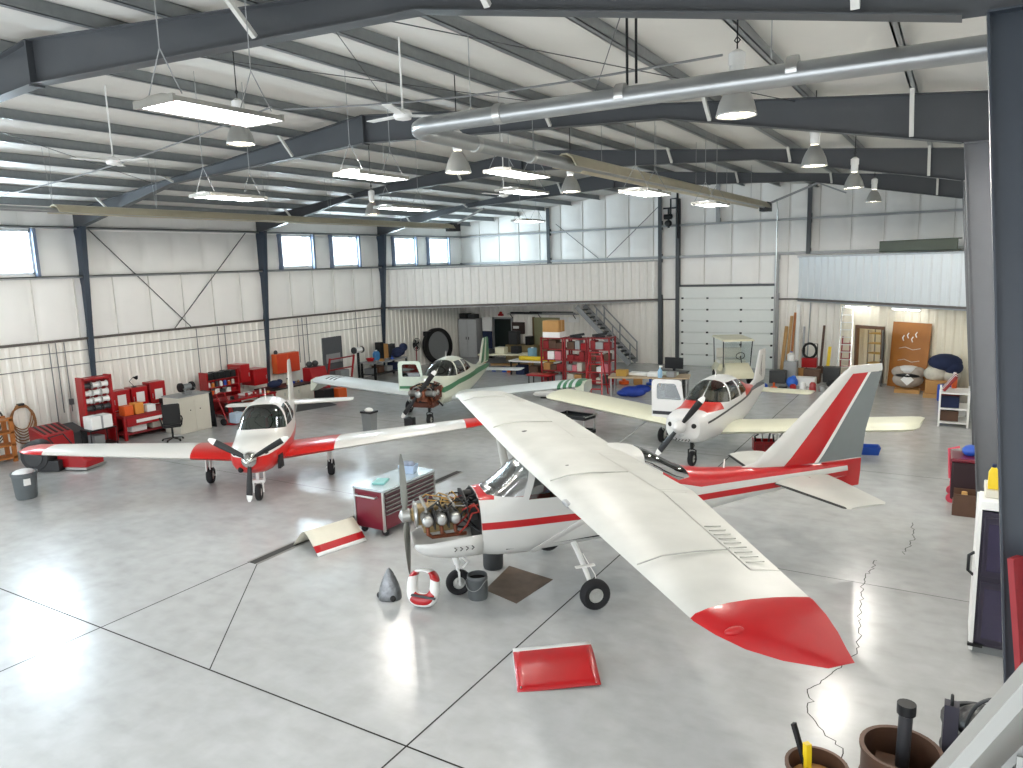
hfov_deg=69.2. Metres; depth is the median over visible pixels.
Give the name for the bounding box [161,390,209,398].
countertop
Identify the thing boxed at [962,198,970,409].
wall column
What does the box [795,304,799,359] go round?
board
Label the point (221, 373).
bin
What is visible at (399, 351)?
tarp
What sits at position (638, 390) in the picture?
tarp
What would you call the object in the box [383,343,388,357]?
cardboard box
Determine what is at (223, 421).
hand truck
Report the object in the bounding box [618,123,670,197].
tube light
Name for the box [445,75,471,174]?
dome light
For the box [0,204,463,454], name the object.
wall
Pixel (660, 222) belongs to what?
wall column
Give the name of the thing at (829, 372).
storage box
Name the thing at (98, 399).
spool
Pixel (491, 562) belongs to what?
pail
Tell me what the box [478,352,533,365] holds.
table
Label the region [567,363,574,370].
box
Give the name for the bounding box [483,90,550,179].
tube light
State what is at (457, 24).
roof purlin
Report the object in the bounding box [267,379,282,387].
duffel bag
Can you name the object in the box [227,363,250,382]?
upper cabinet
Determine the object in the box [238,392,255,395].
tray
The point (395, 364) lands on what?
storage box
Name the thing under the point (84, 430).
shelf
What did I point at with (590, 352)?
step ladder
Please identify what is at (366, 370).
storage box
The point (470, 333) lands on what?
locker
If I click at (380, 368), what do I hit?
storage box
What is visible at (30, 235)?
window
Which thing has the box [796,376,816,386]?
storage box
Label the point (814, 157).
dome light
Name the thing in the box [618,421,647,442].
bar
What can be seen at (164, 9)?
roof purlin
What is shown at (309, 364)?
helmet
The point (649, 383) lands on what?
floor item
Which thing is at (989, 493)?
carton
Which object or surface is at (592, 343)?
box
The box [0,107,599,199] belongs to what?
roof purlin
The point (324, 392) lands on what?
storage box
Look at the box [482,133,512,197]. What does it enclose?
ceiling fan
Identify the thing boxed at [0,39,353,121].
roof purlin
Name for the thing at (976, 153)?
wall column
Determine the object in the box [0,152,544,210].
roof purlin
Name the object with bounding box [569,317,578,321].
notice sheet
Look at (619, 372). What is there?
box
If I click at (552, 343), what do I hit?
box
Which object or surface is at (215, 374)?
bin
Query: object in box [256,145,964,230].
roof beam
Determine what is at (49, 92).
roof purlin
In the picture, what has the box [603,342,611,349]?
box
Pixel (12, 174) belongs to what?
roof purlin
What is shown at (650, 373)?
box
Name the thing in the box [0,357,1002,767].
floor
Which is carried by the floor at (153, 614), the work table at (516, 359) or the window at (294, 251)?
the work table at (516, 359)
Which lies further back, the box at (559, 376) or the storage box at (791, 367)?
the box at (559, 376)
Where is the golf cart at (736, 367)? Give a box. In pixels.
[712,334,754,383]
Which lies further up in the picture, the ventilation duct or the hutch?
the ventilation duct
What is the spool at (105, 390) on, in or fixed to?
on the rack at (79, 382)
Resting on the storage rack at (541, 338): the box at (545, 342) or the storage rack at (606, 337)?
the box at (545, 342)
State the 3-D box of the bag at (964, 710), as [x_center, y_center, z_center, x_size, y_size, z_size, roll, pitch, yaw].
[4.234,3.065,6.629,0.500,0.320,0.500,4,11,31]
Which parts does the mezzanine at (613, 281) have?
rail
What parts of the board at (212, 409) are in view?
panel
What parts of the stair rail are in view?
plate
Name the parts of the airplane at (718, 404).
blade, cabin door, blade, instrument panel, seat, seat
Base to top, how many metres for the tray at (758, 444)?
0.300 m
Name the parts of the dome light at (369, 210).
lamp shade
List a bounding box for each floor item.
[619,379,628,384]
[633,379,642,384]
[646,379,651,385]
[799,382,805,389]
[809,382,815,390]
[819,385,825,391]
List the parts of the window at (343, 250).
pane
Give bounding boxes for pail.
[466,570,487,600]
[483,554,502,570]
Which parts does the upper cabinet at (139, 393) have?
door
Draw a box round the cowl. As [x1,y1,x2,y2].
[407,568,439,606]
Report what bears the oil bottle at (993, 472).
on the carton at (989, 493)
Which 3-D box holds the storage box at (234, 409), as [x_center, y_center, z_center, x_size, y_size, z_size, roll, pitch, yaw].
[-9.744,0.815,26.122,0.500,0.289,0.500,4,11,31]
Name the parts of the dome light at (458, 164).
lamp shade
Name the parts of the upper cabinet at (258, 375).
door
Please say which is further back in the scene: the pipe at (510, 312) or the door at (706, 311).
the pipe at (510, 312)
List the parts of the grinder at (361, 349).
motor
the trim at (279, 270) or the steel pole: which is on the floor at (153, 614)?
the steel pole
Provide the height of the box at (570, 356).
0.212 m
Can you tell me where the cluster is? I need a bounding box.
[663,193,678,238]
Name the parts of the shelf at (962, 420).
post, shelf, shelf, shelf, post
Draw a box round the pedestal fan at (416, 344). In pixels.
[413,338,421,368]
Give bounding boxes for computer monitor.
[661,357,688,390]
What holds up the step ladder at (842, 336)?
on the floor at (153, 614)
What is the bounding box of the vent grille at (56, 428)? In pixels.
[33,422,69,434]
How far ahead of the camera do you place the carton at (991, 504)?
8.99 m
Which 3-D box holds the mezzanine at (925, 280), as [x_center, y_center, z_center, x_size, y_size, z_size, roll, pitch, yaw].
[13.608,-3.915,27.878,6.480,1.930,5.790,4,11,31]
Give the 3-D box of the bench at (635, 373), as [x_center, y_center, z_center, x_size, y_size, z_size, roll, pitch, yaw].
[4.713,-0.383,27.373,0.700,0.100,0.400,4,11,31]
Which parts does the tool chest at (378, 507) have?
corner post, push handle, corner post, drawer, drawer, drawer, drawer, drawer, drawer, drawer pull, drawer pull, drawer pull, drawer pull, drawer pull, drawer pull, corner post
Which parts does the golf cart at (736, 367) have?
seat, seat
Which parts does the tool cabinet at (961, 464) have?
handle, lid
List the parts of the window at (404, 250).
pane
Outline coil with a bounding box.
[10,403,36,443]
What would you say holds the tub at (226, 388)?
on the hutch
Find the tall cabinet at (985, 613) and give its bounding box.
[966,492,1002,657]
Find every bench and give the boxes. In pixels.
[116,403,161,440]
[213,390,275,415]
[254,380,313,399]
[360,356,406,379]
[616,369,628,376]
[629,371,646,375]
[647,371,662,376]
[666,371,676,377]
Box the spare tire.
[826,379,835,386]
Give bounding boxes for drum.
[528,347,536,355]
[785,746,848,767]
[858,725,943,767]
[937,384,950,400]
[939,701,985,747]
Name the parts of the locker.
door, door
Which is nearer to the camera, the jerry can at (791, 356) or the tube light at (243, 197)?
the tube light at (243, 197)
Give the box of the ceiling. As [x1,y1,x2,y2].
[0,0,987,221]
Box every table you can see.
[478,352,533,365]
[508,358,561,374]
[608,373,690,398]
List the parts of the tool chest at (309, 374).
slant lid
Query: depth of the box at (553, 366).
30.72 m
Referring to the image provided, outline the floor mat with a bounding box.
[296,402,335,411]
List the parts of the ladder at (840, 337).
rail, rail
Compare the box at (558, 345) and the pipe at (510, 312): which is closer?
the box at (558, 345)
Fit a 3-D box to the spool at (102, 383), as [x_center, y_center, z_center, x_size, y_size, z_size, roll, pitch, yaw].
[-12.358,-0.015,22.420,0.200,0.197,0.200,4,11,31]
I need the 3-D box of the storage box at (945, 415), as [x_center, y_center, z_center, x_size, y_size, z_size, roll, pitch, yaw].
[12.610,0.894,21.394,0.500,0.300,0.340,4,11,31]
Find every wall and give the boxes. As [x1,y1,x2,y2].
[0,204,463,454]
[461,182,963,368]
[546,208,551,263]
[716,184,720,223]
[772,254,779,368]
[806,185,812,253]
[838,304,968,395]
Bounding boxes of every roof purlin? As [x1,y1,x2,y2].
[0,0,673,171]
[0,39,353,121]
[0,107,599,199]
[0,132,571,205]
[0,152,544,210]
[0,169,518,215]
[0,184,493,220]
[0,197,470,225]
[25,86,622,191]
[103,0,744,185]
[238,0,780,186]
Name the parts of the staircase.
rail, handrail, handrail, rail post, rail post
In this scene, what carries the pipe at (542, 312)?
on the wall shelf at (509, 313)
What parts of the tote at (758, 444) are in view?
drawer, drawer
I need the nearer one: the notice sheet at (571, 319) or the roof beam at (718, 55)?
the roof beam at (718, 55)
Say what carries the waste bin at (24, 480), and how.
on the floor at (153, 614)
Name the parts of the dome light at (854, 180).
lamp shade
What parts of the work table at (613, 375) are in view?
leg, leg, leg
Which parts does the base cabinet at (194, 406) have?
door, door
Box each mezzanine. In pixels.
[386,260,657,309]
[796,251,965,310]
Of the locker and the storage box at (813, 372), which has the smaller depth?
the storage box at (813, 372)
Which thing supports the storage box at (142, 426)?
on the bench at (123, 422)
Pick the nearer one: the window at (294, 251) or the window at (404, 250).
the window at (294, 251)
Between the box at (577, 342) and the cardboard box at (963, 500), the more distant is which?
the box at (577, 342)
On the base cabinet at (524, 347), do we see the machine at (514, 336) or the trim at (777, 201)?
the machine at (514, 336)
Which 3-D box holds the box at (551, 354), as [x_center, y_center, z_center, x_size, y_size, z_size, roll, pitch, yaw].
[1.717,-1.220,30.838,0.305,0.340,0.360,4,11,31]
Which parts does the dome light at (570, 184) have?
lamp shade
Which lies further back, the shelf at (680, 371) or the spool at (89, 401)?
the shelf at (680, 371)
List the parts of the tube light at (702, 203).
chain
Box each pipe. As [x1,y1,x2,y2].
[510,312,538,313]
[530,311,572,313]
[542,312,575,313]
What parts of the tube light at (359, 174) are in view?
chain, chain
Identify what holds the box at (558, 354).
on the storage rack at (541, 338)
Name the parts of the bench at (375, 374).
leg, leg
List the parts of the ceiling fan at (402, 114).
fan blade, fan blade, down rod, motor, fan blade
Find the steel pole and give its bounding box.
[806,302,810,367]
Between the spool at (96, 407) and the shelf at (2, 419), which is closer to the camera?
the shelf at (2, 419)
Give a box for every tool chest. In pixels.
[302,365,329,396]
[352,467,435,535]
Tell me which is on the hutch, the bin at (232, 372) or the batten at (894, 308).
the bin at (232, 372)
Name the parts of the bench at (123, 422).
leg, drawer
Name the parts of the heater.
exhaust arm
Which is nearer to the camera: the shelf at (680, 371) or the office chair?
the office chair
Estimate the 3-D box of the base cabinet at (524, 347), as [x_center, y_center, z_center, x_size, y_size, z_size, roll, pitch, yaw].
[0.585,-1.677,38.904,1.700,0.800,0.650,4,11,31]
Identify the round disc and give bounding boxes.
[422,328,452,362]
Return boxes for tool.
[791,722,826,767]
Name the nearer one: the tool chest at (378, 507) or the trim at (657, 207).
the tool chest at (378, 507)
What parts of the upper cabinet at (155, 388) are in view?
door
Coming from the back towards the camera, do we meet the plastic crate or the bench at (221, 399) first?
the bench at (221, 399)
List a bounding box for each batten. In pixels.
[844,304,869,307]
[891,307,920,310]
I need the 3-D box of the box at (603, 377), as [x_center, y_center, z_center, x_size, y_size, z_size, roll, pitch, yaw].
[3.782,-0.190,29.772,0.214,0.309,0.360,4,11,31]
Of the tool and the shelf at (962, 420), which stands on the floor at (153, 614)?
the shelf at (962, 420)
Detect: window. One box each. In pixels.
[0,228,41,276]
[276,234,316,268]
[328,235,361,267]
[390,236,417,265]
[425,237,450,264]
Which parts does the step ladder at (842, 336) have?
rail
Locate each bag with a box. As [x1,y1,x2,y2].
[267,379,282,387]
[786,375,797,386]
[958,703,984,732]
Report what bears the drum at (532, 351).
on the work table at (516, 359)
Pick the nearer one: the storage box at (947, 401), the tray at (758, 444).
the tray at (758, 444)
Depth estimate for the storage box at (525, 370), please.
33.71 m
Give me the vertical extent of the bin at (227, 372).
0.260 m
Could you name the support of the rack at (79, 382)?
on the floor at (153, 614)
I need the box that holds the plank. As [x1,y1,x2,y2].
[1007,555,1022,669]
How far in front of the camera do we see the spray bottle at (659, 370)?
26.47 m
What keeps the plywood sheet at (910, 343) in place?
on the floor at (153, 614)
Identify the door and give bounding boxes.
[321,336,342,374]
[492,317,512,356]
[532,317,560,356]
[679,283,774,368]
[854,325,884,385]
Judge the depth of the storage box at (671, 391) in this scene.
26.93 m
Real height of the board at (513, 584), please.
0.008 m
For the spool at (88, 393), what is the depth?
22.01 m
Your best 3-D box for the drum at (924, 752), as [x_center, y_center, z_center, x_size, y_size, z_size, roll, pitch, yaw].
[3.330,3.506,6.371,0.648,0.830,0.651,4,11,31]
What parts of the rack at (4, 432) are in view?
post, post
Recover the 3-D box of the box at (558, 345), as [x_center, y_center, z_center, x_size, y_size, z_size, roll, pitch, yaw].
[2.041,-1.592,30.573,0.259,0.244,0.360,4,11,31]
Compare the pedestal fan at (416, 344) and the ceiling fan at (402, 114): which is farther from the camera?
the pedestal fan at (416, 344)
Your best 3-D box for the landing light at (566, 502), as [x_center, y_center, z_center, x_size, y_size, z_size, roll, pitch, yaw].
[0.704,1.447,8.987,0.135,0.060,0.200,-5,10,-13]
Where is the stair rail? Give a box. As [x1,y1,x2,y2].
[931,662,1022,767]
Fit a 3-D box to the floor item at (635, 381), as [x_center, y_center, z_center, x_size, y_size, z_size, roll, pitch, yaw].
[5.128,-0.219,30.048,0.367,0.476,0.377,4,11,31]
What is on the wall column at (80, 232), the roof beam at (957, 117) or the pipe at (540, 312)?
the roof beam at (957, 117)
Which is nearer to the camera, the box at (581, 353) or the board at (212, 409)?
the board at (212, 409)
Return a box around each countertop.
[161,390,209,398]
[254,380,310,390]
[352,467,434,492]
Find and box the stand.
[327,354,354,376]
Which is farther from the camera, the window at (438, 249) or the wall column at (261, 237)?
the window at (438, 249)
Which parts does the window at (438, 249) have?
pane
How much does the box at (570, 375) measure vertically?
0.326 m
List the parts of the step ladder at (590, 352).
rail, rail, rail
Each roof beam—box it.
[0,0,1022,102]
[72,87,988,226]
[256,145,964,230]
[377,171,962,233]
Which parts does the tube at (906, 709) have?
scrap plate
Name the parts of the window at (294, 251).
pane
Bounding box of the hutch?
[198,368,241,412]
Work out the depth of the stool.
30.57 m
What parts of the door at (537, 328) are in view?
frame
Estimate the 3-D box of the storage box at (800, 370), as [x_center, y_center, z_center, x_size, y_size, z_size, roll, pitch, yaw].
[11.780,-0.402,29.948,0.600,0.450,0.400,4,11,31]
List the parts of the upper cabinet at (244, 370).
door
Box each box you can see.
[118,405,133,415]
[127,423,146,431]
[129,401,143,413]
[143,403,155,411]
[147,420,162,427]
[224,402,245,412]
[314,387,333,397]
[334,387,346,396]
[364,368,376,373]
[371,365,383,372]
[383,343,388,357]
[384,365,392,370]
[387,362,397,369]
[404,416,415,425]
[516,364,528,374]
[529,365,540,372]
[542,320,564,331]
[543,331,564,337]
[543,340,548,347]
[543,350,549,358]
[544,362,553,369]
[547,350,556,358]
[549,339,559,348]
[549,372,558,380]
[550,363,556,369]
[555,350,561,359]
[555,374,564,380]
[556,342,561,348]
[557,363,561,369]
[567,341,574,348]
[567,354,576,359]
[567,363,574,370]
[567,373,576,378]
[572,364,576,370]
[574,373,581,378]
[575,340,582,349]
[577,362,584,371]
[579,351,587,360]
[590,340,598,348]
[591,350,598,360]
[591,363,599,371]
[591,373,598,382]
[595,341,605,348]
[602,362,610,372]
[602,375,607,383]
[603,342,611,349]
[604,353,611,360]
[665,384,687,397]
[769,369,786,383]
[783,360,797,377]
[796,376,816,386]
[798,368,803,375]
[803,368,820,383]
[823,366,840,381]
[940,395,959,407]
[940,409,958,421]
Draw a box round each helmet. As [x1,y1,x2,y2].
[304,361,314,367]
[312,360,320,366]
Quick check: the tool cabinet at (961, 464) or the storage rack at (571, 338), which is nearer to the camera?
the tool cabinet at (961, 464)
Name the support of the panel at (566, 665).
on the floor at (153, 614)
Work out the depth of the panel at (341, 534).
13.52 m
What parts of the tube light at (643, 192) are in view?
chain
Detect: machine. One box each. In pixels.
[20,439,64,471]
[28,422,87,443]
[508,331,520,344]
[525,336,533,344]
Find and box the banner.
[482,317,494,357]
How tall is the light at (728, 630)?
0.070 m
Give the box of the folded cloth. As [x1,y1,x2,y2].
[372,478,388,484]
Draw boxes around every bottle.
[658,365,661,377]
[951,372,957,387]
[988,464,997,489]
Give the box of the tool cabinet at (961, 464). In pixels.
[946,445,975,502]
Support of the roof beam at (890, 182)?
on the wall column at (962, 198)
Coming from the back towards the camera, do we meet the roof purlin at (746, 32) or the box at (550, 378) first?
the box at (550, 378)
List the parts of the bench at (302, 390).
door, door, door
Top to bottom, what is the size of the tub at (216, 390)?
0.180 m
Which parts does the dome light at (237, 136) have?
lamp shade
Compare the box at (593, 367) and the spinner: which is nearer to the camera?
the spinner
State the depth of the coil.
21.73 m
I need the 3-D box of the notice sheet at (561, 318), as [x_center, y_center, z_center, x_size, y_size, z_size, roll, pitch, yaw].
[2.535,-3.310,38.087,0.700,0.260,0.030,4,11,31]
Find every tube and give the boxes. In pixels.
[519,356,554,361]
[875,698,916,767]
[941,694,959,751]
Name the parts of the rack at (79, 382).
post, cross rail, panel, post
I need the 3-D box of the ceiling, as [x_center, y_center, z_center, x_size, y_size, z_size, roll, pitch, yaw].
[-1.244,-5.955,19.350,24.650,1.339,35.050,4,11,31]
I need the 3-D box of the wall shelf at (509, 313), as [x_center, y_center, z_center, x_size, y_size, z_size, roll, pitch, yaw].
[1.592,-3.508,38.440,4.100,0.262,0.320,4,11,31]
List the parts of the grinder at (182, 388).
motor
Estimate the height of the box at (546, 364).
0.292 m
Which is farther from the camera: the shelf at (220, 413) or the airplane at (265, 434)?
the shelf at (220, 413)
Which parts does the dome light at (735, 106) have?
lamp shade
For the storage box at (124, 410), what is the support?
on the bench at (123, 422)
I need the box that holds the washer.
[801,342,817,367]
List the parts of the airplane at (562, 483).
blade, blade, instrument panel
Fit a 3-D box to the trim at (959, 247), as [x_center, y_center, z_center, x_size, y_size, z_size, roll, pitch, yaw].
[7.722,-5.901,34.428,24.450,0.120,0.200,4,11,31]
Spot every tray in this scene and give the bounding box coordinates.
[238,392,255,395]
[752,437,774,451]
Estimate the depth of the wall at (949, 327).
26.93 m
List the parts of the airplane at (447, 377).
blade, cabin door, door glass, blade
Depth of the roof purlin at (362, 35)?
11.40 m
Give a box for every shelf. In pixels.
[0,417,11,422]
[0,430,14,435]
[0,442,16,447]
[0,454,14,460]
[80,425,116,431]
[105,440,118,442]
[118,426,161,434]
[207,376,237,381]
[209,383,238,388]
[215,411,242,415]
[363,369,397,375]
[490,363,532,365]
[509,313,578,318]
[559,411,595,420]
[565,337,586,339]
[585,427,595,432]
[589,336,614,338]
[589,348,614,350]
[662,369,688,373]
[866,329,880,371]
[937,385,969,427]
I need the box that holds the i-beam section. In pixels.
[879,237,962,251]
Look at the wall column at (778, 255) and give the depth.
32.49 m
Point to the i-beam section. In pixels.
(938, 244)
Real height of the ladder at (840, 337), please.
2.935 m
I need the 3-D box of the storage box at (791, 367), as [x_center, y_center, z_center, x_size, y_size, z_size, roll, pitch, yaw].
[11.227,-0.535,29.786,0.500,0.800,0.400,4,11,31]
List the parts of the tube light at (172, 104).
chain, chain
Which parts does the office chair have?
backrest, seat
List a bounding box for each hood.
[47,204,454,228]
[552,153,770,208]
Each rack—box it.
[0,416,18,461]
[75,373,118,443]
[540,336,570,381]
[564,337,593,379]
[587,336,615,387]
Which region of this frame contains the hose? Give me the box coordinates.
[964,698,990,728]
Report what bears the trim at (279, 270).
attached to the wall at (37, 310)
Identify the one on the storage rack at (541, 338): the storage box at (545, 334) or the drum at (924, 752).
the storage box at (545, 334)
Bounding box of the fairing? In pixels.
[533,390,553,398]
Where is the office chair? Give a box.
[159,403,183,442]
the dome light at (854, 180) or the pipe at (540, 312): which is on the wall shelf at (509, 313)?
the pipe at (540, 312)
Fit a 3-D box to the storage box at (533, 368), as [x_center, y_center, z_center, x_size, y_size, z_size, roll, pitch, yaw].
[1.099,-0.626,33.516,0.440,0.420,0.450,4,11,31]
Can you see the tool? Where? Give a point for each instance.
(805, 749)
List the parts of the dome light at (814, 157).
lamp shade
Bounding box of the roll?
[942,376,957,390]
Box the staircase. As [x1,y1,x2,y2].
[575,304,637,365]
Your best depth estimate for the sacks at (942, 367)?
25.23 m
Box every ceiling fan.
[70,85,147,165]
[367,37,429,122]
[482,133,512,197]
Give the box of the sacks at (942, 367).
[923,354,963,397]
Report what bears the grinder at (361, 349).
on the floor at (153, 614)
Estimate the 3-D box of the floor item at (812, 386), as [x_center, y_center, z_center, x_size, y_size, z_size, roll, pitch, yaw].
[11.113,0.100,27.341,0.239,0.338,0.245,4,11,31]
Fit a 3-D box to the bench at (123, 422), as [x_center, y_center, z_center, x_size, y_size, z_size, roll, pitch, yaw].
[-11.709,1.188,23.683,0.960,0.800,1.950,4,11,31]
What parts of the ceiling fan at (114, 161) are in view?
fan blade, down rod, motor, fan blade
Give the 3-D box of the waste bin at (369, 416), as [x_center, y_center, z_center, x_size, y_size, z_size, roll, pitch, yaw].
[-4.408,1.097,22.996,0.420,0.740,0.360,4,11,31]
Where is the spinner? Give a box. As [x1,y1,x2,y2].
[377,568,401,601]
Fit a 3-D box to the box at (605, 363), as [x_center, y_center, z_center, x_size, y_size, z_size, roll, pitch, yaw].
[3.814,-0.663,29.667,0.256,0.355,0.360,4,11,31]
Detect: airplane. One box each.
[19,358,482,501]
[311,337,591,422]
[399,363,884,667]
[546,348,924,465]
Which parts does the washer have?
motor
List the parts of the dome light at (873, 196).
lamp shade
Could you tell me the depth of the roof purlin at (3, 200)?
25.11 m
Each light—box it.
[132,0,284,127]
[189,71,267,201]
[226,51,255,146]
[333,70,408,182]
[365,146,379,214]
[373,143,430,211]
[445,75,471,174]
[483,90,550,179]
[495,131,548,195]
[511,185,545,222]
[561,128,580,192]
[562,499,569,507]
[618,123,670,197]
[691,143,729,207]
[715,20,756,119]
[724,626,743,635]
[800,90,827,167]
[843,137,863,188]
[865,173,881,202]
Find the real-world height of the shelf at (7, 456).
0.050 m
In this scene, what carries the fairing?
on the floor at (153, 614)
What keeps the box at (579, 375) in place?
on the storage rack at (571, 338)
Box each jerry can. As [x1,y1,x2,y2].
[373,350,379,360]
[787,351,794,360]
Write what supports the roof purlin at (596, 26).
on the roof beam at (31, 64)
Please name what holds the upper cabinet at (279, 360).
attached to the wall at (37, 310)
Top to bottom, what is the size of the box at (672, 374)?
0.200 m
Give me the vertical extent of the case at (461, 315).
0.279 m
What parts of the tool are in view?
blade, yellow handle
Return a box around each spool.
[84,382,90,388]
[85,390,91,396]
[86,398,92,403]
[87,405,93,411]
[90,381,99,388]
[91,389,100,395]
[92,396,101,403]
[93,404,102,410]
[98,380,107,386]
[100,387,108,394]
[100,395,109,401]
[101,402,110,409]
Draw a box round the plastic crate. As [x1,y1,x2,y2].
[229,411,242,423]
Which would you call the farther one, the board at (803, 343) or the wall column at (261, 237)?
the board at (803, 343)
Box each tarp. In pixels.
[391,343,406,356]
[617,385,650,396]
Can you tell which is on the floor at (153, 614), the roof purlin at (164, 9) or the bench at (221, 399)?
the bench at (221, 399)
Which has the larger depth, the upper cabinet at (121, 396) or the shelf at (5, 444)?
the upper cabinet at (121, 396)
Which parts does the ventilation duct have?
exhaust arm, exhaust arm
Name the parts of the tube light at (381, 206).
chain, chain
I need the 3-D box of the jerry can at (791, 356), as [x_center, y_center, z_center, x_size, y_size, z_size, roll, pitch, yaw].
[11.208,-1.119,29.691,0.300,0.380,0.300,4,11,31]
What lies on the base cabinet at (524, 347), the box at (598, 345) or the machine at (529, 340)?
the machine at (529, 340)
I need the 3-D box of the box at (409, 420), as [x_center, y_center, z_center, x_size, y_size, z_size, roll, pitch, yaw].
[-3.228,1.187,23.539,0.300,0.315,0.260,0,10,14]
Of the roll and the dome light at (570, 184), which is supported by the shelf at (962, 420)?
the roll
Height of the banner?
2.200 m
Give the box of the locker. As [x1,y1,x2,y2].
[458,318,482,357]
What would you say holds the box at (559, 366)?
on the storage rack at (541, 338)
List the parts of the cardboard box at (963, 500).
panel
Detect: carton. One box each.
[83,413,112,429]
[979,491,998,511]
[984,480,998,498]
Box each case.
[88,433,105,443]
[375,342,383,358]
[388,343,394,356]
[459,313,470,318]
[468,314,478,318]
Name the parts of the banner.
panel, panel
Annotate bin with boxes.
[9,468,37,499]
[207,373,212,380]
[208,371,218,379]
[215,371,224,378]
[219,370,229,377]
[228,369,235,376]
[360,408,377,430]
[398,460,417,473]
[862,444,880,455]
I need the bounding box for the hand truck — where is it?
[216,392,238,424]
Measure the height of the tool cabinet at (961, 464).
1.172 m
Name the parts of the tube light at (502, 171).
chain, chain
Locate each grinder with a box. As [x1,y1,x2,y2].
[177,381,195,393]
[351,346,364,377]
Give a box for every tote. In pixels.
[752,433,782,451]
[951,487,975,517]
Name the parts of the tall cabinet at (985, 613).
handle, panel, door, door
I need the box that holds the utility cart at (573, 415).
[559,410,597,434]
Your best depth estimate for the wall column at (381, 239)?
34.83 m
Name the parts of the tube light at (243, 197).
chain, chain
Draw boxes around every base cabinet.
[161,390,211,434]
[505,344,539,359]
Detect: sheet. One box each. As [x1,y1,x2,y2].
[555,317,566,321]
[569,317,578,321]
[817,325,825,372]
[887,321,931,390]
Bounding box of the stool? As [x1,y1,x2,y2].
[526,372,554,382]
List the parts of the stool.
seat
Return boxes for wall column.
[73,226,96,375]
[256,231,269,385]
[376,234,385,364]
[658,189,662,364]
[675,198,680,357]
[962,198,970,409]
[963,180,973,444]
[964,140,997,502]
[986,4,1022,767]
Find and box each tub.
[211,388,219,393]
[222,386,230,391]
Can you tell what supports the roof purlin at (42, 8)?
on the roof beam at (31, 64)
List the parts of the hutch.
panel, panel, panel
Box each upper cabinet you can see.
[113,389,130,410]
[124,385,148,403]
[142,380,165,403]
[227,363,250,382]
[242,367,267,385]
[271,350,299,373]
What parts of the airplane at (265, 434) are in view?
blade, blade, blade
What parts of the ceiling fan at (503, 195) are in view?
motor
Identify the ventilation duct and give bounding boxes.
[411,18,986,211]
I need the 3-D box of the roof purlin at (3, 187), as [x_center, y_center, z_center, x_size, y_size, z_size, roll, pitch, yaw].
[-9.848,-6.047,24.553,0.150,0.200,34.850,4,11,31]
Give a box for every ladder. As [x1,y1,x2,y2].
[586,351,608,394]
[837,306,853,367]
[840,336,850,373]
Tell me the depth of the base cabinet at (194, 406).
23.69 m
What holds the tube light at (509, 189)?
hanging from the ceiling
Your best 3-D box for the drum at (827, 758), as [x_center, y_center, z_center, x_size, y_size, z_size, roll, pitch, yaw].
[2.552,3.564,6.226,0.508,0.810,0.505,4,11,31]
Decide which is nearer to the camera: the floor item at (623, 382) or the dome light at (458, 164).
the dome light at (458, 164)
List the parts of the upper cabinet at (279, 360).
door, door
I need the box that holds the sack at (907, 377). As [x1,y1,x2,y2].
[891,365,923,393]
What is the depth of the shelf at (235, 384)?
26.80 m
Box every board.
[201,390,216,426]
[488,566,552,603]
[512,322,524,333]
[780,326,787,369]
[786,316,792,359]
[791,312,796,350]
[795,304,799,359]
[802,326,804,357]
[826,347,831,365]
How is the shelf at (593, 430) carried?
attached to the utility cart at (573, 415)
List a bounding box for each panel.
[294,517,366,556]
[513,641,600,692]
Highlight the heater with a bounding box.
[0,147,483,231]
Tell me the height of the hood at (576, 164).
0.230 m
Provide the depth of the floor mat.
27.54 m
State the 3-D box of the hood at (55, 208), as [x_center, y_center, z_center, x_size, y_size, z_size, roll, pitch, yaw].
[-6.249,-5.016,22.646,0.520,0.190,15.000,4,11,31]
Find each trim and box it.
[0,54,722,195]
[0,225,461,237]
[0,264,462,280]
[0,307,387,347]
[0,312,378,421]
[1,18,795,184]
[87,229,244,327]
[460,246,963,264]
[461,208,962,237]
[556,207,657,257]
[662,298,795,299]
[773,201,777,368]
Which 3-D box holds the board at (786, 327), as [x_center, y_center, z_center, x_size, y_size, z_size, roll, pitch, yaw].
[11.911,-1.559,32.392,0.143,1.913,0.473,7,13,44]
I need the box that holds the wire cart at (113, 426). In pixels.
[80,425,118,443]
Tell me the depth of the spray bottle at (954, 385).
21.67 m
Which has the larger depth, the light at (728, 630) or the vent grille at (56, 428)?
the vent grille at (56, 428)
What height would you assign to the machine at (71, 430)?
0.821 m
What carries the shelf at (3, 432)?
attached to the rack at (4, 432)
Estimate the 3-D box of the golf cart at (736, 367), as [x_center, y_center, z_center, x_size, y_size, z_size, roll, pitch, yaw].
[8.888,-0.984,29.821,1.240,1.820,2.300,-1,9,3]
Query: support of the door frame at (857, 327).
in the wall at (949, 327)
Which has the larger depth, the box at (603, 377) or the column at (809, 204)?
the column at (809, 204)
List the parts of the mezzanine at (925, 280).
rail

